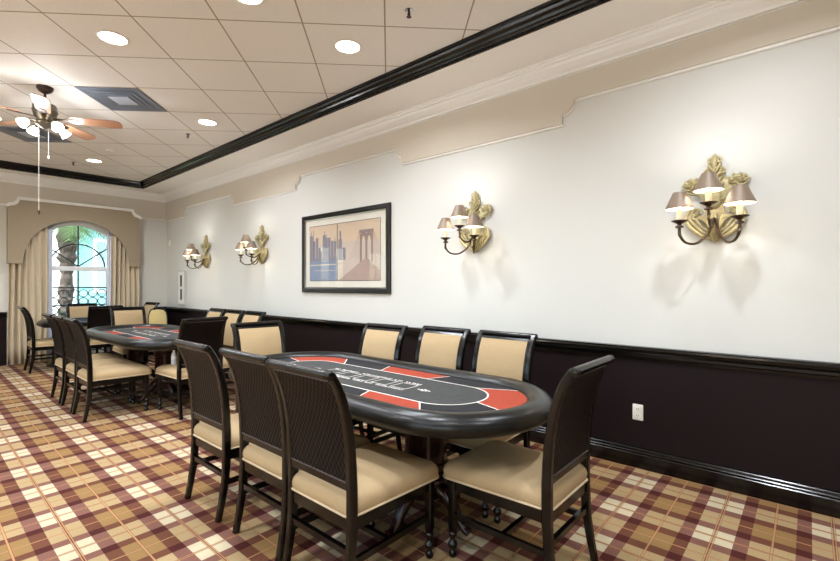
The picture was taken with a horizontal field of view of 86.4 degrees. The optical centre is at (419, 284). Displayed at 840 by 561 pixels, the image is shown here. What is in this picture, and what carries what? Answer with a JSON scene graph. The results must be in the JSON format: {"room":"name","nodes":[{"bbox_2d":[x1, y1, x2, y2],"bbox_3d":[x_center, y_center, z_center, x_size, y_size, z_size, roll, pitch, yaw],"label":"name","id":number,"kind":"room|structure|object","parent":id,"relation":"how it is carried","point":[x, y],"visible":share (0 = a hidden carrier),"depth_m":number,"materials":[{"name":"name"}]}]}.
{"room":"games hall","nodes":[
{"label":"games hall","id":0,"kind":"room"},
{"bbox_2d":[0,205,166,364],"bbox_3d":[-7.555,-0.295,6.818,0.150,3.290,6.770,0,0,41],"label":"wall","id":1,"kind":"structure","parent":0,"point":[153,233],"depth_m":9.05,"materials":[{"name":"white paint"}]},
{"bbox_2d":[0,318,6,365],"bbox_3d":[-8.305,0.905,5.833,0.012,0.890,4.300,0,0,41],"label":"trim","id":2,"kind":"structure","parent":1,"relation":"attached to","point":[3,321],"depth_m":7.42,"materials":[{"name":"black wood"}]},
{"bbox_2d":[0,312,6,317],"bbox_3d":[-7.627,0.505,6.569,0.044,0.100,2.300,0,0,41],"label":"trim","id":3,"kind":"structure","parent":1,"relation":"attached to","point":[2,314],"depth_m":7.40,"materials":[{"name":"brown wood"}]},
{"bbox_2d":[47,225,52,359],"bbox_3d":[-6.532,0.140,7.844,0.024,2.380,0.157,0,0,41],"label":"sheer curtain","id":4,"kind":"object","parent":1,"relation":"hanging from","point":[50,228],"visible":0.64,"depth_m":7.87,"materials":[{"name":"white fabric"}]},
{"bbox_2d":[4,197,142,266],"bbox_3d":[-6.187,-0.904,8.112,0.214,1.110,2.010,0,0,41],"label":"window valance","id":5,"kind":"object","parent":1,"relation":"attached to","point":[24,222],"visible":1,"depth_m":7.84,"materials":[{"name":"beige paint"}]},
{"bbox_2d":[8,226,48,364],"bbox_3d":[-6.657,0.119,7.603,0.105,2.438,0.530,0,0,41],"label":"curtain","id":6,"kind":"object","parent":5,"relation":"hanging from","point":[28,281],"visible":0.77,"depth_m":7.61,"materials":[{"name":"beige fabric"}]},
{"bbox_2d":[111,233,139,306],"bbox_3d":[-5.718,0.119,8.682,0.104,2.438,0.490,0,0,41],"label":"curtain","id":7,"kind":"object","parent":5,"relation":"hanging from","point":[125,280],"visible":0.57,"depth_m":8.64,"materials":[{"name":"beige fabric"}]},
{"bbox_2d":[52,223,106,305],"bbox_3d":[-6.300,-0.050,8.238,0.080,2.160,1.400,0,0,41],"label":"window","id":8,"kind":"structure","parent":1,"relation":"in","point":[77,267],"depth_m":8.24,"materials":[{"name":"white wood"}]},
{"bbox_2d":[0,182,165,220],"bbox_3d":[-7.491,-1.520,6.762,0.020,0.360,6.770,0,0,41],"label":"trim","id":9,"kind":"structure","parent":1,"relation":"attached to","point":[9,192],"depth_m":8.22,"materials":[{"name":"beige paint"}]},
{"bbox_2d":[0,172,165,202],"bbox_3d":[-7.450,-1.768,6.726,0.130,0.145,6.770,0,0,41],"label":"trim","id":10,"kind":"structure","parent":1,"relation":"attached to","point":[4,177],"depth_m":8.12,"materials":[{"name":"white paint"}]},
{"bbox_2d":[106,229,111,351],"bbox_3d":[-5.922,0.140,8.546,0.024,2.380,0.137,0,0,41],"label":"sheer curtain","id":11,"kind":"object","parent":1,"relation":"hanging from","point":[109,259],"visible":0.51,"depth_m":8.54,"materials":[{"name":"white fabric"}]},
{"bbox_2d":[0,0,714,193],"bbox_3d":[-2.557,-1.940,2.470,13.400,0.200,7.070,0,0,41],"label":"ceiling","id":12,"kind":"structure","parent":0,"point":[243,68],"depth_m":3.87,"materials":[{"name":"tile"}]},
{"bbox_2d":[0,126,71,142],"bbox_3d":[-5.018,-1.931,5.781,0.590,0.015,0.590,0,0,-4],"label":"ceiling vent","id":13,"kind":"object","parent":12,"relation":"in","point":[21,133],"visible":0.85,"depth_m":5.79,"materials":[{"name":"grey metal"}]},
{"bbox_2d":[0,84,122,214],"bbox_3d":[-3.699,-1.310,4.360,1.251,1.260,1.232,0,0,41],"label":"ceiling fan","id":14,"kind":"object","parent":12,"relation":"hanging from","point":[46,113],"visible":1,"depth_m":4.39,"materials":[{"name":"brown metal"}]},
{"bbox_2d":[85,159,102,162],"bbox_3d":[-5.103,-1.936,6.998,0.224,0.008,0.224,0,0,41],"label":"recessed light","id":15,"kind":"object","parent":12,"relation":"in","point":[89,160],"visible":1,"depth_m":6.98,"materials":[{"name":"white"}]},
{"bbox_2d":[95,30,129,45],"bbox_3d":[-2.415,-1.936,3.516,0.224,0.008,0.224,0,0,41],"label":"recessed light","id":16,"kind":"object","parent":12,"relation":"in","point":[111,37],"visible":1,"depth_m":3.51,"materials":[{"name":"white"}]},
{"bbox_2d":[75,86,166,111],"bbox_3d":[-3.108,-1.931,4.691,0.590,0.015,0.590,0,0,-4],"label":"ceiling vent","id":17,"kind":"object","parent":12,"relation":"in","point":[115,99],"visible":1,"depth_m":4.65,"materials":[{"name":"grey metal"}]},
{"bbox_2d":[197,119,217,125],"bbox_3d":[-2.542,-1.936,5.342,0.224,0.008,0.224,0,0,41],"label":"recessed light","id":18,"kind":"object","parent":12,"relation":"in","point":[208,122],"visible":1,"depth_m":5.34,"materials":[{"name":"white"}]},
{"bbox_2d":[236,0,264,5],"bbox_3d":[-1.155,-1.936,2.992,0.224,0.008,0.224,0,0,41],"label":"recessed light","id":19,"kind":"object","parent":12,"relation":"in","point":[247,2],"visible":1,"depth_m":3.07,"materials":[{"name":"white"}]},
{"bbox_2d":[0,0,611,188],"bbox_3d":[-2.595,-1.884,2.502,12.024,0.112,5.594,0,0,41],"label":"trim","id":20,"kind":"structure","parent":12,"relation":"attached to","point":[548,13],"depth_m":4.18,"materials":[{"name":"black wood"}]},
{"bbox_2d":[334,39,361,53],"bbox_3d":[-0.589,-1.936,3.643,0.224,0.008,0.224,0,0,41],"label":"recessed light","id":21,"kind":"object","parent":12,"relation":"in","point":[347,46],"visible":1,"depth_m":3.64,"materials":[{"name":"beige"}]},
{"bbox_2d":[405,7,412,18],"bbox_3d":[-0.078,-1.915,3.160,0.060,0.050,0.060,0,0,41],"label":"sprinkler head","id":22,"kind":"object","parent":12,"relation":"attached to","point":[408,10],"visible":1,"depth_m":3.15},
{"bbox_2d":[0,355,839,560],"bbox_3d":[-2.557,1.400,2.470,13.400,0.100,7.070,0,0,41],"label":"floor","id":23,"kind":"structure","parent":0,"point":[111,486],"depth_m":2.67,"materials":[{"name":"carpet"}]},
{"bbox_2d":[17,306,59,373],"bbox_3d":[-5.908,0.845,7.104,0.500,1.016,0.690,0,0,41],"label":"chair","id":24,"kind":"object","parent":23,"relation":"on","point":[33,344],"visible":0.7,"depth_m":6.89,"materials":[{"name":"black wood"}]},
{"bbox_2d":[36,317,86,366],"bbox_3d":[-5.561,0.961,7.595,0.840,0.778,1.420,0,0,41],"label":"table","id":25,"kind":"object","parent":23,"relation":"on","point":[44,323],"visible":0.23,"depth_m":7.18,"materials":[{"name":"black wood"}]},
{"bbox_2d":[42,313,118,403],"bbox_3d":[-4.077,0.845,5.399,0.500,1.016,0.690,0,0,41],"label":"chair","id":26,"kind":"object","parent":23,"relation":"on","point":[59,363],"visible":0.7,"depth_m":5.24,"materials":[{"name":"black wood"}]},
{"bbox_2d":[65,303,106,352],"bbox_3d":[-5.825,0.845,7.798,0.690,1.016,0.500,0,0,41],"label":"chair","id":27,"kind":"object","parent":23,"relation":"on","point":[75,310],"visible":0.23,"depth_m":7.91,"materials":[{"name":"beige fabric"}]},
{"bbox_2d":[69,306,87,328],"bbox_3d":[-6.005,0.594,7.954,0.108,0.410,0.366,0,0,41],"label":"cushion","id":28,"kind":"object","parent":27,"relation":"on","point":[74,311],"depth_m":7.90,"materials":[{"name":"beige fabric"}]},
{"bbox_2d":[52,315,132,412],"bbox_3d":[-3.663,0.845,5.038,0.500,1.016,0.690,0,0,41],"label":"chair","id":29,"kind":"object","parent":23,"relation":"on","point":[69,346],"visible":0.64,"depth_m":4.92,"materials":[{"name":"black wood"}]},
{"bbox_2d":[87,305,122,353],"bbox_3d":[-5.226,0.845,7.349,0.500,1.016,0.690,0,0,-45],"label":"chair","id":30,"kind":"object","parent":23,"relation":"on","point":[98,316],"visible":0.26,"depth_m":7.11,"materials":[{"name":"black wood"}]},
{"bbox_2d":[62,317,151,422],"bbox_3d":[-3.278,0.845,4.704,0.500,1.016,0.690,0,0,41],"label":"chair","id":31,"kind":"object","parent":23,"relation":"on","point":[90,376],"visible":1,"depth_m":4.58,"materials":[{"name":"beige fabric"}]},
{"bbox_2d":[109,306,154,362],"bbox_3d":[-4.178,0.845,6.537,0.690,1.016,0.500,0,0,41],"label":"chair","id":32,"kind":"object","parent":23,"relation":"on","point":[118,315],"visible":0.36,"depth_m":6.64,"materials":[{"name":"beige fabric"}]},
{"bbox_2d":[114,310,142,324],"bbox_3d":[-4.357,0.594,6.694,0.108,0.410,0.366,0,0,41],"label":"cushion","id":33,"kind":"object","parent":32,"relation":"on","point":[121,317],"depth_m":6.68,"materials":[{"name":"beige fabric"}]},
{"bbox_2d":[110,302,159,356],"bbox_3d":[-5.287,0.845,8.277,0.500,1.016,0.690,0,0,33],"label":"chair","id":34,"kind":"object","parent":23,"relation":"on","point":[148,305],"visible":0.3,"depth_m":8.44,"materials":[{"name":"beige fabric"}]},
{"bbox_2d":[144,305,154,323],"bbox_3d":[-5.157,0.594,8.477,0.366,0.410,0.108,0,0,33],"label":"cushion","id":35,"kind":"object","parent":34,"relation":"on","point":[147,307],"depth_m":8.44,"materials":[{"name":"beige fabric"}]},
{"bbox_2d":[86,324,189,403],"bbox_3d":[-3.358,0.959,5.586,2.460,0.774,1.050,0,0,41],"label":"table","id":36,"kind":"object","parent":23,"relation":"on","point":[138,339],"visible":0.67,"depth_m":5.22,"materials":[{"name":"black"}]},
{"bbox_2d":[147,307,167,364],"bbox_3d":[-4.525,0.878,7.721,0.338,0.946,0.491,0,0,-31],"label":"banquet chair","id":37,"kind":"object","parent":23,"relation":"on","point":[157,316],"visible":0.43,"depth_m":7.87,"materials":[{"name":"beige fabric"}]},
{"bbox_2d":[155,316,227,419],"bbox_3d":[-2.446,0.845,4.794,0.690,1.016,0.500,0,0,40],"label":"chair","id":38,"kind":"object","parent":23,"relation":"on","point":[209,331],"visible":0.63,"depth_m":4.61,"materials":[{"name":"black wood"}]},
{"bbox_2d":[171,350,176,364],"bbox_3d":[-2.661,0.785,4.833,0.053,0.156,0.053,0,0,41],"label":"water bottle","id":39,"kind":"object","parent":38,"relation":"on","point":[173,355],"visible":0.97,"depth_m":4.81,"materials":[{"name":"grey plastic"}]},
{"bbox_2d":[176,308,226,388],"bbox_3d":[-3.073,0.845,6.097,0.500,1.016,0.690,0,0,41],"label":"chair","id":40,"kind":"object","parent":23,"relation":"on","point":[213,312],"visible":0.2,"depth_m":6.29,"materials":[{"name":"beige fabric"}]},
{"bbox_2d":[207,312,220,316],"bbox_3d":[-2.917,0.594,6.276,0.366,0.410,0.108,0,0,41],"label":"cushion","id":41,"kind":"object","parent":40,"relation":"on","point":[209,314],"depth_m":6.28,"materials":[{"name":"beige fabric"}]},
{"bbox_2d":[172,339,253,522],"bbox_3d":[-1.141,0.845,2.878,0.500,1.016,0.690,0,0,41],"label":"chair","id":42,"kind":"object","parent":23,"relation":"on","point":[217,433],"visible":0.71,"depth_m":2.65,"materials":[{"name":"black wood"}]},
{"bbox_2d":[182,309,244,390],"bbox_3d":[-2.681,0.845,5.755,0.500,1.016,0.690,0,0,41],"label":"chair","id":43,"kind":"object","parent":23,"relation":"on","point":[234,316],"visible":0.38,"depth_m":5.88,"materials":[{"name":"beige fabric"}]},
{"bbox_2d":[223,313,238,345],"bbox_3d":[-2.524,0.594,5.935,0.366,0.410,0.108,0,0,41],"label":"cushion","id":44,"kind":"object","parent":43,"relation":"on","point":[232,317],"depth_m":5.88,"materials":[{"name":"beige fabric"}]},
{"bbox_2d":[223,310,265,383],"bbox_3d":[-2.296,0.845,5.421,0.500,1.016,0.690,0,0,41],"label":"chair","id":45,"kind":"object","parent":23,"relation":"on","point":[248,316],"visible":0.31,"depth_m":5.54,"materials":[{"name":"beige fabric"}]},
{"bbox_2d":[242,315,259,322],"bbox_3d":[-2.139,0.594,5.600,0.366,0.410,0.108,0,0,41],"label":"cushion","id":46,"kind":"object","parent":45,"relation":"on","point":[246,318],"depth_m":5.60,"materials":[{"name":"beige fabric"}]},
{"bbox_2d":[230,320,285,412],"bbox_3d":[-1.254,0.845,3.806,0.500,1.016,0.690,0,0,-43],"label":"chair","id":47,"kind":"object","parent":23,"relation":"on","point":[262,337],"visible":0.37,"depth_m":3.97,"materials":[{"name":"beige fabric"}]},
{"bbox_2d":[238,327,281,354],"bbox_3d":[-1.416,0.594,3.980,0.366,0.410,0.108,0,0,-43],"label":"cushion","id":48,"kind":"object","parent":47,"relation":"on","point":[255,340],"depth_m":3.96,"materials":[{"name":"beige fabric"}]},
{"bbox_2d":[218,348,370,560],"bbox_3d":[-0.674,0.845,2.485,0.500,1.016,0.690,0,0,41],"label":"chair","id":49,"kind":"object","parent":23,"relation":"on","point":[262,422],"visible":0.66,"depth_m":2.29,"materials":[{"name":"black wood"}]},
{"bbox_2d":[265,359,438,560],"bbox_3d":[-0.302,0.845,2.128,0.500,1.016,0.690,0,0,41],"label":"chair","id":50,"kind":"object","parent":23,"relation":"on","point":[350,487],"visible":1,"depth_m":1.97,"materials":[{"name":"brown wood"}]},
{"bbox_2d":[352,323,407,450],"bbox_3d":[-0.486,0.845,3.555,0.500,1.016,0.690,0,0,38],"label":"chair","id":51,"kind":"object","parent":23,"relation":"on","point":[379,340],"visible":0.32,"depth_m":3.70,"materials":[{"name":"beige fabric"}]},
{"bbox_2d":[361,329,398,359],"bbox_3d":[-0.339,0.594,3.742,0.366,0.410,0.108,0,0,38],"label":"cushion","id":52,"kind":"object","parent":51,"relation":"on","point":[381,343],"depth_m":3.72,"materials":[{"name":"beige fabric"}]},
{"bbox_2d":[228,351,551,536],"bbox_3d":[-0.344,0.959,2.911,2.460,0.774,1.050,0,0,41],"label":"table","id":53,"kind":"object","parent":23,"relation":"on","point":[431,405],"visible":0.56,"depth_m":2.43,"materials":[{"name":"black fabric"}]},
{"bbox_2d":[367,325,470,455],"bbox_3d":[-0.008,0.845,3.297,0.500,1.016,0.690,0,0,41],"label":"chair","id":54,"kind":"object","parent":23,"relation":"on","point":[438,346],"visible":0.42,"depth_m":3.43,"materials":[{"name":"beige fabric"}]},
{"bbox_2d":[418,332,460,368],"bbox_3d":[0.149,0.594,3.477,0.366,0.410,0.108,0,0,41],"label":"cushion","id":55,"kind":"object","parent":54,"relation":"on","point":[439,349],"depth_m":3.45,"materials":[{"name":"beige fabric"}]},
{"bbox_2d":[447,330,537,518],"bbox_3d":[0.410,0.845,2.947,0.500,1.016,0.690,0,0,41],"label":"chair","id":56,"kind":"object","parent":23,"relation":"on","point":[497,353],"visible":0.41,"depth_m":3.06,"materials":[{"name":"beige fabric"}]},
{"bbox_2d":[476,337,526,380],"bbox_3d":[0.567,0.594,3.127,0.366,0.410,0.108,0,0,41],"label":"cushion","id":57,"kind":"object","parent":56,"relation":"on","point":[497,356],"depth_m":3.10,"materials":[{"name":"beige fabric"}]},
{"bbox_2d":[443,355,614,560],"bbox_3d":[0.520,0.845,2.186,0.690,1.016,0.500,0,0,41],"label":"chair","id":58,"kind":"object","parent":23,"relation":"on","point":[538,486],"visible":1,"depth_m":2.05,"materials":[{"name":"beige fabric"}]},
{"bbox_2d":[167,30,839,362],"bbox_3d":[-0.286,-0.295,5.080,13.400,3.290,0.150,0,0,41],"label":"wall","id":59,"kind":"structure","parent":0,"point":[583,244],"depth_m":3.45,"materials":[{"name":"white paint"}]},
{"bbox_2d":[177,270,186,304],"bbox_3d":[-4.664,0.060,8.763,0.350,0.670,0.040,0,0,41],"label":"wall panel","id":60,"kind":"object","parent":59,"relation":"attached to","point":[182,274],"visible":1,"depth_m":8.72,"materials":[{"name":"white paint"}]},
{"bbox_2d":[182,235,210,268],"bbox_3d":[-3.975,-0.589,7.954,0.490,0.617,0.354,0,0,41],"label":"wall sconce","id":61,"kind":"object","parent":59,"relation":"attached to","point":[190,250],"visible":1,"depth_m":7.97,"materials":[{"name":"brown metal"}]},
{"bbox_2d":[235,225,268,264],"bbox_3d":[-2.512,-0.599,6.681,0.490,0.617,0.354,0,0,41],"label":"wall sconce","id":62,"kind":"object","parent":59,"relation":"attached to","point":[262,238],"visible":1,"depth_m":6.71,"materials":[{"name":"brown metal"}]},
{"bbox_2d":[302,202,390,293],"bbox_3d":[-0.968,-0.406,5.549,1.685,1.023,0.035,0,0,41],"label":"framed picture","id":63,"kind":"object","parent":59,"relation":"attached to","point":[349,250],"visible":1,"depth_m":5.48,"materials":[{"name":"black"}]},
{"bbox_2d":[310,217,382,280],"bbox_3d":[-0.940,-0.406,5.533,1.431,0.725,0.004,0,0,41],"label":"print","id":64,"kind":"object","parent":63,"relation":"attached to","point":[347,249],"depth_m":5.49,"materials":[{"name":"multicoloured paper"}]},
{"bbox_2d":[437,191,492,254],"bbox_3d":[0.419,-0.586,4.131,0.490,0.617,0.354,0,0,41],"label":"wall sconce","id":65,"kind":"object","parent":59,"relation":"attached to","point":[474,215],"visible":1,"depth_m":4.15,"materials":[{"name":"brown metal"}]},
{"bbox_2d":[162,0,806,201],"bbox_3d":[-0.378,-1.768,4.974,13.100,0.145,0.130,0,0,41],"label":"trim","id":66,"kind":"structure","parent":59,"relation":"attached to","point":[716,14],"depth_m":3.76,"materials":[{"name":"white paint"}]},
{"bbox_2d":[165,306,839,380],"bbox_3d":[-0.357,0.505,4.998,13.100,0.100,0.044,0,0,41],"label":"trim","id":67,"kind":"structure","parent":59,"relation":"attached to","point":[773,365],"depth_m":3.18,"materials":[{"name":"brown wood"}]},
{"bbox_2d":[166,0,839,220],"bbox_3d":[-0.345,-1.511,5.012,13.100,0.378,0.030,0,0,41],"label":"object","id":68,"kind":"structure","parent":59,"relation":"attached to","point":[542,106],"depth_m":3.83,"materials":[{"name":"beige paint"}]},
{"bbox_2d":[166,26,839,221],"bbox_3d":[-0.341,-1.502,5.017,13.100,0.396,0.018,0,0,41],"label":"trim","id":69,"kind":"structure","parent":59,"relation":"attached to","point":[837,28],"depth_m":3.53,"materials":[{"name":"white paint"}]},
{"bbox_2d":[167,311,839,491],"bbox_3d":[-0.339,0.905,5.019,13.100,0.890,0.012,0,0,41],"label":"wainscoting","id":70,"kind":"structure","parent":59,"relation":"attached to","point":[785,427],"depth_m":3.02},
{"bbox_2d":[633,404,642,420],"bbox_3d":[1.611,0.945,3.307,0.072,0.116,0.011,0,0,41],"label":"wall outlet","id":71,"kind":"object","parent":59,"relation":"attached to","point":[637,408],"visible":1,"depth_m":3.30,"materials":[{"name":"beige plastic"}]},
{"bbox_2d":[530,426,839,518],"bbox_3d":[-0.353,1.278,5.003,13.100,0.144,0.030,0,0,41],"label":"baseboard","id":72,"kind":"structure","parent":59,"relation":"attached to","point":[818,500],"depth_m":2.95,"materials":[{"name":"brown wood"}]},
{"bbox_2d":[665,154,756,244],"bbox_3d":[1.868,-0.566,2.871,0.490,0.617,0.354,0,0,41],"label":"wall sconce","id":73,"kind":"object","parent":59,"relation":"attached to","point":[717,191],"visible":1,"depth_m":2.90,"materials":[{"name":"gold metal"}]},
{"label":"outside","id":74,"kind":"structure","parent":0,"visible":0},
{"bbox_3d":[-23.222,1.550,26.830,49.740,0.100,70.000,0,0,41],"label":"ground","id":75,"kind":"structure","parent":74,"visible":0},
{"bbox_2d":[52,287,105,315],"bbox_3d":[-6.742,0.775,9.315,0.040,1.450,4.845,0,0,41],"label":"iron railing","id":76,"kind":"object","parent":75,"relation":"on","point":[53,288],"visible":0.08,"depth_m":9.01,"materials":[{"name":"black metal"}]},
{"bbox_2d":[52,229,106,314],"bbox_3d":[-15.025,-2.000,17.710,6.080,7.000,23.000,0,0,41],"label":"building","id":77,"kind":"structure","parent":75,"relation":"on","point":[86,278],"depth_m":16.46,"materials":[{"name":"teal paint"}]},
{"bbox_2d":[53,226,106,315],"bbox_3d":[-8.319,-0.283,10.458,3.315,3.567,2.956,0,0,6],"label":"palm tree","id":78,"kind":"object","parent":75,"relation":"on","point":[66,235],"visible":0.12,"depth_m":10.42,"materials":[{"name":"green plant"}]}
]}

